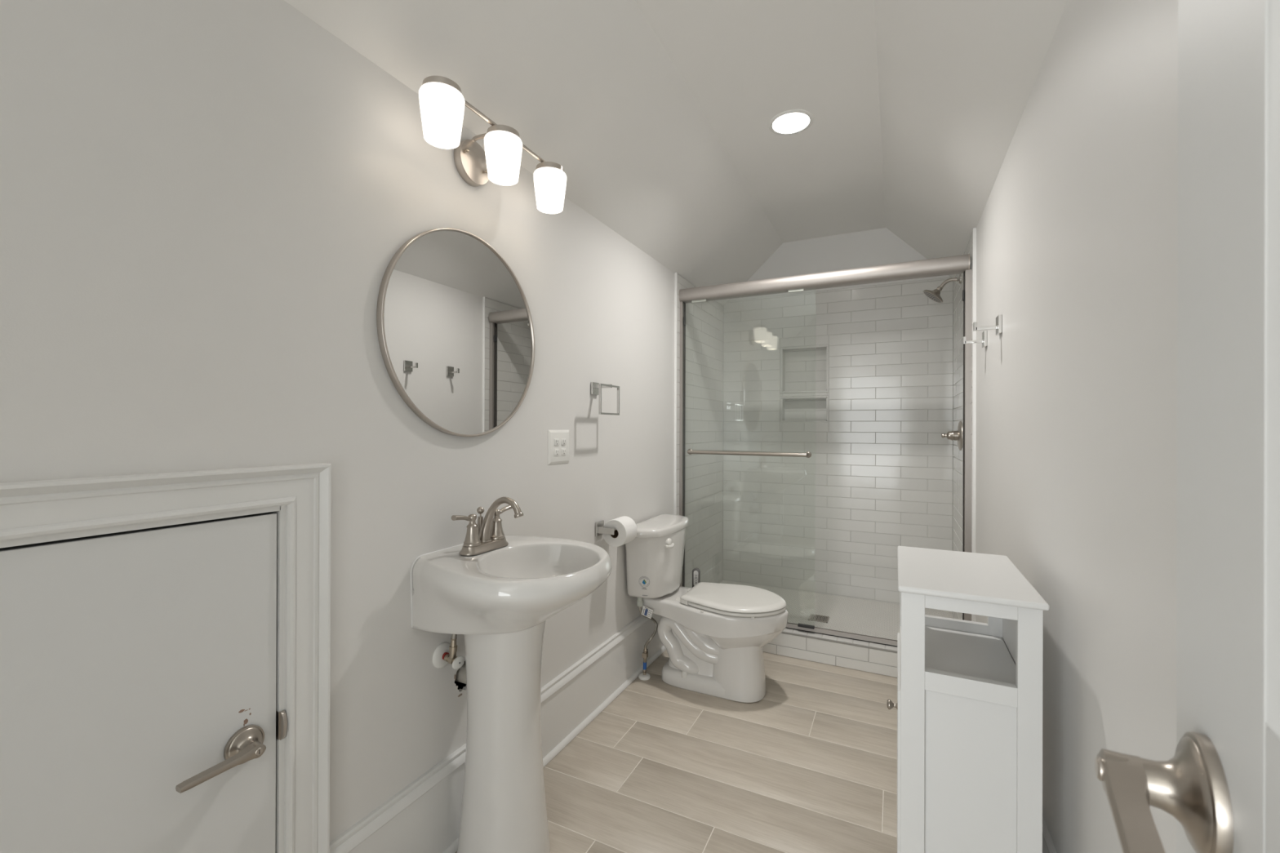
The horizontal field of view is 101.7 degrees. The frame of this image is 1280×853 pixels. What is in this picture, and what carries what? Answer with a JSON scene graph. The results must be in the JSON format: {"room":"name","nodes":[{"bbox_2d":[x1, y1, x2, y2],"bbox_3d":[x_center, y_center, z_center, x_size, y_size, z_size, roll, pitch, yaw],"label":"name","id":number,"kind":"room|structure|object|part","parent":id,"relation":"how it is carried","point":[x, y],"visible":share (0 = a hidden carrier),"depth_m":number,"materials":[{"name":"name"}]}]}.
{"room":"bathroom","nodes":[
{"label":"bathroom","id":0,"kind":"room"},
{"bbox_2d":[0,0,724,842],"bbox_3d":[-0.339,0.154,1.978,0.152,2.034,3.932,0,0,26],"label":"wall","id":1,"kind":"structure","parent":0,"point":[206,206],"depth_m":1.11,"materials":[{"name":"paint"}]},
{"bbox_2d":[0,512,276,852],"bbox_3d":[-0.891,0.664,0.693,0.086,0.983,0.774,0,0,26],"label":"door","id":2,"kind":"structure","parent":1,"relation":"in","point":[138,667],"depth_m":0.86,"materials":[{"name":"white paint"}]},
{"bbox_3d":[-0.743,0.605,0.928,0.024,0.025,0.131,0,0,26],"label":"lever","id":3,"kind":"part","parent":2,"relation":"part of","materials":[{"name":"silver metal"}]},
{"bbox_3d":[-0.740,0.605,0.985,0.029,0.067,0.067,0,0,26],"label":"handle","id":4,"kind":"part","parent":2,"relation":"part of","materials":[{"name":"silver metal"}]},
{"bbox_2d":[0,462,330,852],"bbox_3d":[-0.949,0.623,0.721,0.168,1.090,0.961,0,0,26],"label":"trim","id":5,"kind":"structure","parent":1,"relation":"attached to","point":[32,512],"depth_m":1.05,"materials":[{"name":"white paint"}]},
{"bbox_3d":[-0.730,0.601,1.053,0.048,0.057,0.010,0,0,26],"label":"strike plate","id":6,"kind":"part","parent":5,"relation":"part of","materials":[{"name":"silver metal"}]},
{"bbox_2d":[432,634,464,669],"bbox_3d":[-0.511,0.592,1.411,0.065,0.133,0.067,0,0,26],"label":"shutoff valve","id":7,"kind":"object","parent":1,"relation":"attached to","point":[445,653],"visible":0.85,"depth_m":1.40,"materials":[{"name":"white plastic"}]},
{"bbox_2d":[376,227,534,436],"bbox_3d":[-0.490,-0.262,1.501,0.019,0.585,0.585,0,0,26],"label":"wall mirror","id":8,"kind":"object","parent":1,"relation":"attached to","point":[455,324],"visible":1,"depth_m":1.45,"materials":[{"name":"silver mirror"}]},
{"bbox_2d":[454,662,466,684],"bbox_3d":[-0.518,0.715,1.517,0.160,0.052,0.052,0,0,26],"label":"drain pipe","id":9,"kind":"object","parent":1,"relation":"attached to","point":[460,677],"visible":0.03,"depth_m":1.49,"materials":[{"name":"plastic"}]},
{"bbox_2d":[418,75,566,213],"bbox_3d":[-0.415,-0.764,1.469,0.180,0.149,0.541,0,0,26],"label":"vanity light","id":10,"kind":"object","parent":1,"relation":"attached to","point":[442,103],"visible":1,"depth_m":1.42,"materials":[{"name":"white glass"}]},
{"bbox_3d":[-0.477,-0.745,1.256,0.104,0.109,0.104,0,0,26],"label":"lamp shade","id":11,"kind":"part","parent":10,"relation":"part of","materials":[{"name":"white glass"}]},
{"bbox_3d":[-0.477,-0.753,1.256,0.052,0.090,0.052,0,0,26],"label":"bulb","id":12,"kind":"part","parent":10,"relation":"part of","materials":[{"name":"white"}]},
{"bbox_3d":[-0.436,-0.823,1.480,0.118,0.022,0.012,0,0,26],"label":"arm","id":13,"kind":"part","parent":10,"relation":"part of","materials":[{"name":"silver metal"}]},
{"bbox_3d":[-0.381,-0.744,1.453,0.104,0.109,0.104,0,0,26],"label":"lamp shade","id":14,"kind":"part","parent":10,"relation":"part of","materials":[{"name":"white glass"}]},
{"bbox_3d":[-0.284,-0.743,1.649,0.104,0.109,0.104,0,0,26],"label":"lamp shade","id":15,"kind":"part","parent":10,"relation":"part of","materials":[{"name":"white glass"}]},
{"bbox_2d":[329,613,666,852],"bbox_3d":[-0.236,1.044,2.014,0.030,0.256,1.987,0,0,26],"label":"baseboard","id":16,"kind":"structure","parent":1,"relation":"attached to","point":[424,816],"depth_m":1.49,"materials":[{"name":"white paint"}]},
{"bbox_2d":[547,430,568,465],"bbox_3d":[-0.294,0.075,1.912,0.010,0.124,0.133,0,0,26],"label":"wall outlet","id":17,"kind":"object","parent":1,"relation":"attached to","point":[557,440],"visible":1,"depth_m":1.90,"materials":[{"name":"white plastic"}]},
{"bbox_2d":[554,448,559,455],"bbox_3d":[-0.301,0.093,1.891,0.003,0.025,0.027,0,0,26],"label":"socket","id":18,"kind":"object","parent":17,"relation":"attached to","point":[556,451],"depth_m":1.89,"materials":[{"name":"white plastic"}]},
{"bbox_2d":[554,438,559,445],"bbox_3d":[-0.301,0.056,1.891,0.003,0.025,0.027,0,0,26],"label":"socket","id":19,"kind":"object","parent":17,"relation":"attached to","point":[556,440],"depth_m":1.89,"materials":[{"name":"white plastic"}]},
{"bbox_2d":[561,448,565,455],"bbox_3d":[-0.282,0.093,1.930,0.003,0.025,0.027,0,0,26],"label":"socket","id":20,"kind":"object","parent":17,"relation":"attached to","point":[563,450],"depth_m":1.93,"materials":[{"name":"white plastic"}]},
{"bbox_2d":[561,438,566,444],"bbox_3d":[-0.282,0.056,1.930,0.003,0.025,0.027,0,0,26],"label":"socket","id":21,"kind":"object","parent":17,"relation":"attached to","point":[563,440],"depth_m":1.93,"materials":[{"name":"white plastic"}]},
{"bbox_2d":[591,382,619,415],"bbox_3d":[-0.156,-0.114,2.109,0.084,0.133,0.155,0,0,26],"label":"towel ring","id":22,"kind":"object","parent":1,"relation":"attached to","point":[596,388],"visible":1,"depth_m":2.11,"materials":[{"name":"silver metal"}]},
{"bbox_3d":[-0.185,-0.155,2.134,0.010,0.050,0.051,0,0,26],"label":"mounting plate","id":23,"kind":"part","parent":22,"relation":"part of","materials":[{"name":"silver metal"}]},
{"bbox_3d":[-0.148,-0.163,2.115,0.072,0.014,0.014,0,0,26],"label":"post","id":24,"kind":"part","parent":22,"relation":"part of","materials":[{"name":"silver metal"}]},
{"bbox_2d":[595,520,617,536],"bbox_3d":[-0.119,0.425,2.186,0.085,0.058,0.128,0,0,26],"label":"paper holder","id":25,"kind":"object","parent":1,"relation":"attached to","point":[600,530],"visible":0.76,"depth_m":2.15,"materials":[{"name":"silver metal"}]},
{"bbox_3d":[-0.168,0.425,2.172,0.009,0.058,0.058,0,0,26],"label":"mounting plate","id":26,"kind":"part","parent":25,"relation":"part of","materials":[{"name":"silver metal"}]},
{"bbox_3d":[-0.136,0.428,2.141,0.076,0.026,0.016,0,0,26],"label":"arm","id":27,"kind":"part","parent":25,"relation":"part of","materials":[{"name":"silver metal"}]},
{"bbox_2d":[602,515,637,546],"bbox_3d":[-0.083,0.438,2.181,0.112,0.112,0.100,0,0,26],"label":"toilet paper roll","id":28,"kind":"object","parent":25,"relation":"hanging from","point":[626,527],"visible":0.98,"depth_m":2.14,"materials":[{"name":"white paper"}]},
{"bbox_3d":[0.198,0.022,2.911,0.012,1.764,0.008,0,0,26],"label":"tile edge trim","id":29,"kind":"part","parent":1,"relation":"part of","materials":[{"name":"white paint"}]},
{"bbox_2d":[284,0,1067,306],"bbox_3d":[0.376,-1.193,1.664,1.665,0.708,3.992,0,0,26],"label":"ceiling","id":30,"kind":"structure","parent":0,"point":[656,115],"depth_m":1.77,"materials":[{"name":"paint"}]},
{"bbox_2d":[768,109,813,134],"bbox_3d":[0.618,-1.269,2.135,0.177,0.058,0.177,0,0,26],"label":"recessed light","id":31,"kind":"object","parent":30,"relation":"in","point":[791,122],"visible":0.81,"depth_m":2.17,"materials":[{"name":"white plastic"}]},
{"bbox_2d":[455,649,897,852],"bbox_3d":[0.189,1.212,1.297,1.425,0.080,2.980,0,0,26],"label":"floor","id":32,"kind":"structure","parent":0,"point":[810,766],"depth_m":1.79,"materials":[{"name":"tile"}]},
{"bbox_2d":[410,535,612,852],"bbox_3d":[-0.307,0.753,1.387,0.455,0.835,0.461,0,0,26],"label":"pedestal sink","id":33,"kind":"object","parent":32,"relation":"on","point":[501,600],"visible":0.96,"depth_m":1.32,"materials":[{"name":"white ceramic"}]},
{"bbox_2d":[451,497,523,555],"bbox_3d":[-0.419,0.264,1.441,0.183,0.148,0.182,0,0,-16],"label":"faucet","id":34,"kind":"object","parent":33,"relation":"on","point":[488,535],"visible":1,"depth_m":1.42,"materials":[{"name":"silver metal"}]},
{"bbox_3d":[-0.464,0.239,1.365,0.018,0.023,0.064,0,0,26],"label":"lever","id":35,"kind":"part","parent":34,"relation":"part of","materials":[{"name":"silver metal"}]},
{"bbox_3d":[-0.449,0.276,1.396,0.046,0.083,0.046,0,0,26],"label":"handle","id":36,"kind":"part","parent":34,"relation":"part of","materials":[{"name":"silver metal"}]},
{"bbox_3d":[-0.445,0.271,1.447,0.026,0.098,0.026,0,0,26],"label":"lift rod","id":37,"kind":"part","parent":34,"relation":"part of","materials":[{"name":"silver metal"}]},
{"bbox_3d":[-0.428,0.327,1.439,0.056,0.021,0.165,0,0,26],"label":"plate","id":38,"kind":"part","parent":34,"relation":"part of","materials":[{"name":"silver metal"}]},
{"bbox_3d":[-0.407,0.276,1.482,0.046,0.083,0.046,0,0,26],"label":"handle","id":39,"kind":"part","parent":34,"relation":"part of","materials":[{"name":"silver metal"}]},
{"bbox_3d":[-0.380,0.255,1.415,0.153,0.131,0.042,0,0,26],"label":"spout","id":40,"kind":"part","parent":34,"relation":"part of","materials":[{"name":"silver metal"}]},
{"bbox_3d":[-0.392,0.240,1.513,0.018,0.023,0.064,0,0,26],"label":"lever","id":41,"kind":"part","parent":34,"relation":"part of","materials":[{"name":"silver metal"}]},
{"bbox_2d":[410,535,612,635],"bbox_3d":[-0.306,0.428,1.388,0.455,0.185,0.461,0,0,26],"label":"basin","id":42,"kind":"object","parent":33,"relation":"in","point":[513,588],"depth_m":1.28,"materials":[{"name":"white ceramic"}]},
{"bbox_2d":[692,567,700,587],"bbox_3d":[0.297,0.960,2.748,0.104,0.428,0.104,0,0,26],"label":"toilet brush","id":43,"kind":"object","parent":32,"relation":"on","point":[695,571],"visible":0.3,"depth_m":2.73,"materials":[{"name":"grey plastic"}]},
{"bbox_2d":[625,513,788,702],"bbox_3d":[0.323,0.814,2.379,0.687,0.720,0.475,0,0,26],"label":"toilet","id":44,"kind":"object","parent":32,"relation":"on","point":[713,636],"visible":0.98,"depth_m":2.31,"materials":[{"name":"white ceramic"}]},
{"bbox_2d":[639,576,649,589],"bbox_3d":[0.019,0.699,2.329,0.050,0.060,0.007,0,0,13],"label":"print","id":45,"kind":"object","parent":44,"relation":"attached to","point":[644,581],"depth_m":2.33,"materials":[{"name":"blue"}]},
{"bbox_2d":[636,597,657,680],"bbox_3d":[0.031,0.975,2.420,0.084,0.396,0.108,0,0,14],"label":"water supply line","id":46,"kind":"object","parent":44,"relation":"attached to","point":[646,612],"visible":1,"depth_m":2.42,"materials":[{"name":"white plastic"}]},
{"bbox_3d":[0.102,0.633,2.488,0.189,0.287,0.412,0,0,26],"label":"tank","id":47,"kind":"part","parent":44,"relation":"part of","materials":[{"name":"white ceramic"}]},
{"bbox_3d":[0.103,0.471,2.488,0.193,0.036,0.475,0,0,26],"label":"tank lid","id":48,"kind":"part","parent":44,"relation":"part of","materials":[{"name":"white ceramic"}]},
{"bbox_3d":[0.129,0.525,2.343,0.034,0.045,0.072,0,0,26],"label":"flush lever","id":49,"kind":"part","parent":44,"relation":"part of","materials":[{"name":"white plastic"}]},
{"bbox_3d":[0.427,0.766,2.328,0.441,0.038,0.354,0,0,26],"label":"lid","id":50,"kind":"part","parent":44,"relation":"part of","materials":[{"name":"white plastic"}]},
{"bbox_3d":[0.435,0.779,2.324,0.423,0.013,0.354,0,0,26],"label":"seat","id":51,"kind":"part","parent":44,"relation":"part of","materials":[{"name":"white plastic"}]},
{"bbox_2d":[762,627,897,677],"bbox_3d":[0.863,1.114,2.669,1.406,0.124,0.113,0,0,26],"label":"shower curb","id":52,"kind":"object","parent":32,"relation":"on","point":[861,655],"depth_m":2.56,"materials":[{"name":"white tile"}]},
{"bbox_2d":[678,253,972,646],"bbox_3d":[0.857,0.137,2.651,1.405,1.829,0.096,0,0,26],"label":"shower door","id":53,"kind":"structure","parent":52,"relation":"on","point":[956,264],"depth_m":2.57,"materials":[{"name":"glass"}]},
{"bbox_3d":[0.565,0.150,2.801,0.720,1.740,0.006,0,0,26],"label":"glass panel","id":54,"kind":"part","parent":53,"relation":"part of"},
{"bbox_3d":[0.575,0.150,2.824,0.718,1.740,0.006,0,0,26],"label":"glass panel","id":55,"kind":"part","parent":53,"relation":"part of","materials":[{"name":"clear glass"}]},
{"bbox_3d":[0.860,-0.741,2.664,1.387,0.071,0.076,0,0,26],"label":"header rail","id":56,"kind":"part","parent":53,"relation":"part of","materials":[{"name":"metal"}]},
{"bbox_2d":[886,546,1049,852],"bbox_3d":[0.740,0.755,1.233,0.280,0.838,0.423,0,0,26],"label":"storage cabinet","id":57,"kind":"object","parent":32,"relation":"on","point":[969,705],"visible":1,"depth_m":1.08,"materials":[{"name":"white paint"}]},
{"bbox_3d":[0.585,0.646,1.209,0.022,0.022,0.022,0,0,26],"label":"knob","id":58,"kind":"part","parent":57,"relation":"part of","materials":[{"name":"silver metal"}]},
{"bbox_3d":[0.640,0.800,1.282,0.014,0.457,0.360,0,0,26],"label":"door","id":59,"kind":"part","parent":57,"relation":"part of","materials":[{"name":"white paint"}]},
{"bbox_3d":[0.647,0.560,1.280,0.014,0.020,0.344,0,0,26],"label":"shelf rail","id":60,"kind":"part","parent":57,"relation":"part of","materials":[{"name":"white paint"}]},
{"bbox_3d":[0.829,0.762,1.391,0.244,0.824,0.018,0,0,26],"label":"frame","id":61,"kind":"part","parent":57,"relation":"part of","materials":[{"name":"white paint"}]},
{"bbox_3d":[0.673,0.813,1.068,0.160,0.522,0.005,0,0,26],"label":"panel","id":62,"kind":"part","parent":57,"relation":"part of","materials":[{"name":"white paint"}]},
{"bbox_2d":[924,625,1015,684],"bbox_3d":[0.747,0.544,1.230,0.228,0.012,0.344,0,0,26],"label":"shelf","id":63,"kind":"object","parent":57,"relation":"attached to","point":[966,651],"depth_m":1.24,"materials":[{"name":"white paint"}]},
{"bbox_3d":[0.853,0.732,1.178,0.006,0.764,0.344,0,0,26],"label":"panel","id":64,"kind":"part","parent":57,"relation":"part of","materials":[{"name":"white paint"}]},
{"bbox_2d":[720,580,954,639],"bbox_3d":[1.053,1.135,3.056,1.406,0.084,0.751,0,0,26],"label":"floor","id":65,"kind":"structure","parent":0,"point":[849,615],"depth_m":3.06,"materials":[{"name":"white tile"}]},
{"bbox_2d":[808,613,829,622],"bbox_3d":[1.018,1.095,2.968,0.102,0.008,0.102,0,0,26],"label":"shower drain","id":66,"kind":"object","parent":65,"relation":"in","point":[823,619],"visible":0.93,"depth_m":2.97,"materials":[{"name":"silver metal"}]},
{"bbox_2d":[722,227,953,612],"bbox_3d":[1.255,-0.032,3.461,1.425,2.420,0.156,0,0,26],"label":"wall","id":67,"kind":"structure","parent":0,"point":[875,399],"depth_m":3.36,"materials":[{"name":"tile"}]},
{"bbox_2d":[952,0,1177,852],"bbox_3d":[1.046,0.150,1.298,0.132,2.049,3.932,0,0,26],"label":"wall","id":68,"kind":"structure","parent":0,"point":[1074,241],"depth_m":0.94,"materials":[{"name":"paint"}]},
{"bbox_2d":[923,273,961,302],"bbox_3d":[1.603,-0.730,2.769,0.172,0.145,0.113,0,0,26],"label":"shower fixture","id":69,"kind":"object","parent":68,"relation":"attached to","point":[935,295],"visible":0.99,"depth_m":2.75,"materials":[{"name":"silver metal"}]},
{"bbox_3d":[1.633,-0.754,2.754,0.106,0.060,0.019,0,0,26],"label":"arm","id":70,"kind":"part","parent":69,"relation":"part of","materials":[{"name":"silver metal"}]},
{"bbox_2d":[941,421,962,450],"bbox_3d":[1.629,0.048,2.731,0.087,0.154,0.154,0,0,26],"label":"shower valve","id":71,"kind":"object","parent":68,"relation":"attached to","point":[957,435],"visible":1,"depth_m":2.70,"materials":[{"name":"silver metal"}]},
{"bbox_3d":[1.624,0.048,2.734,0.075,0.052,0.052,0,0,26],"label":"handle","id":72,"kind":"part","parent":71,"relation":"part of","materials":[{"name":"silver metal"}]},
{"bbox_3d":[1.466,0.018,2.288,0.012,1.779,0.008,0,0,26],"label":"edge trim","id":73,"kind":"part","parent":68,"relation":"part of","materials":[{"name":"white paint"}]},
{"bbox_2d":[962,330,987,347],"bbox_3d":[1.307,-0.338,2.037,0.078,0.060,0.053,0,0,26],"label":"robe hook","id":74,"kind":"object","parent":68,"relation":"attached to","point":[984,334],"visible":1,"depth_m":2.02,"materials":[{"name":"silver metal"}]},
{"bbox_3d":[1.302,-0.339,2.039,0.067,0.029,0.013,0,0,26],"label":"hook arm","id":75,"kind":"part","parent":74,"relation":"part of","materials":[{"name":"silver metal"}]},
{"bbox_3d":[1.337,-0.338,2.022,0.011,0.060,0.053,0,0,26],"label":"mounting plate","id":76,"kind":"part","parent":74,"relation":"part of","materials":[{"name":"silver metal"}]},
{"bbox_2d":[973,314,1002,335],"bbox_3d":[1.169,-0.339,1.757,0.078,0.060,0.053,0,0,26],"label":"robe hook","id":77,"kind":"object","parent":68,"relation":"attached to","point":[998,327],"visible":1,"depth_m":1.74,"materials":[{"name":"silver metal"}]},
{"bbox_3d":[1.164,-0.340,1.759,0.067,0.029,0.013,0,0,26],"label":"hook arm","id":78,"kind":"part","parent":77,"relation":"part of","materials":[{"name":"silver metal"}]},
{"bbox_3d":[1.199,-0.339,1.742,0.011,0.060,0.053,0,0,26],"label":"mounting plate","id":79,"kind":"part","parent":77,"relation":"part of","materials":[{"name":"silver metal"}]},
{"bbox_2d":[1042,815,1057,852],"bbox_3d":[0.807,1.046,0.971,0.030,0.256,2.940,0,0,26],"label":"baseboard","id":80,"kind":"structure","parent":68,"relation":"attached to","point":[1048,846],"depth_m":1.16,"materials":[{"name":"white paint"}]},
{"bbox_3d":[-0.486,-0.232,-0.084,1.665,2.800,0.100,0,0,26],"label":"wall","id":81,"kind":"structure","parent":0,"visible":0},
{"bbox_2d":[1094,0,1279,852],"bbox_3d":[0.161,0.150,0.064,0.084,2.018,0.700,0,0,34],"label":"door","id":82,"kind":"structure","parent":81,"relation":"in","point":[1220,785],"depth_m":0.28,"materials":[{"name":"white paint"}]},
{"bbox_3d":[0.265,0.214,0.274,0.021,0.029,0.128,0,0,34],"label":"lever","id":83,"kind":"part","parent":82,"relation":"part of","materials":[{"name":"silver metal"}]},
{"bbox_3d":[0.312,0.212,0.304,0.029,0.067,0.067,0,0,34],"label":"handle","id":84,"kind":"part","parent":82,"relation":"part of","materials":[{"name":"silver metal"}]},
{"bbox_3d":[0.176,0.121,0.053,0.079,1.700,0.431,0,0,26],"label":"panel","id":85,"kind":"part","parent":82,"relation":"part of","materials":[{"name":"white paint"}]}
]}

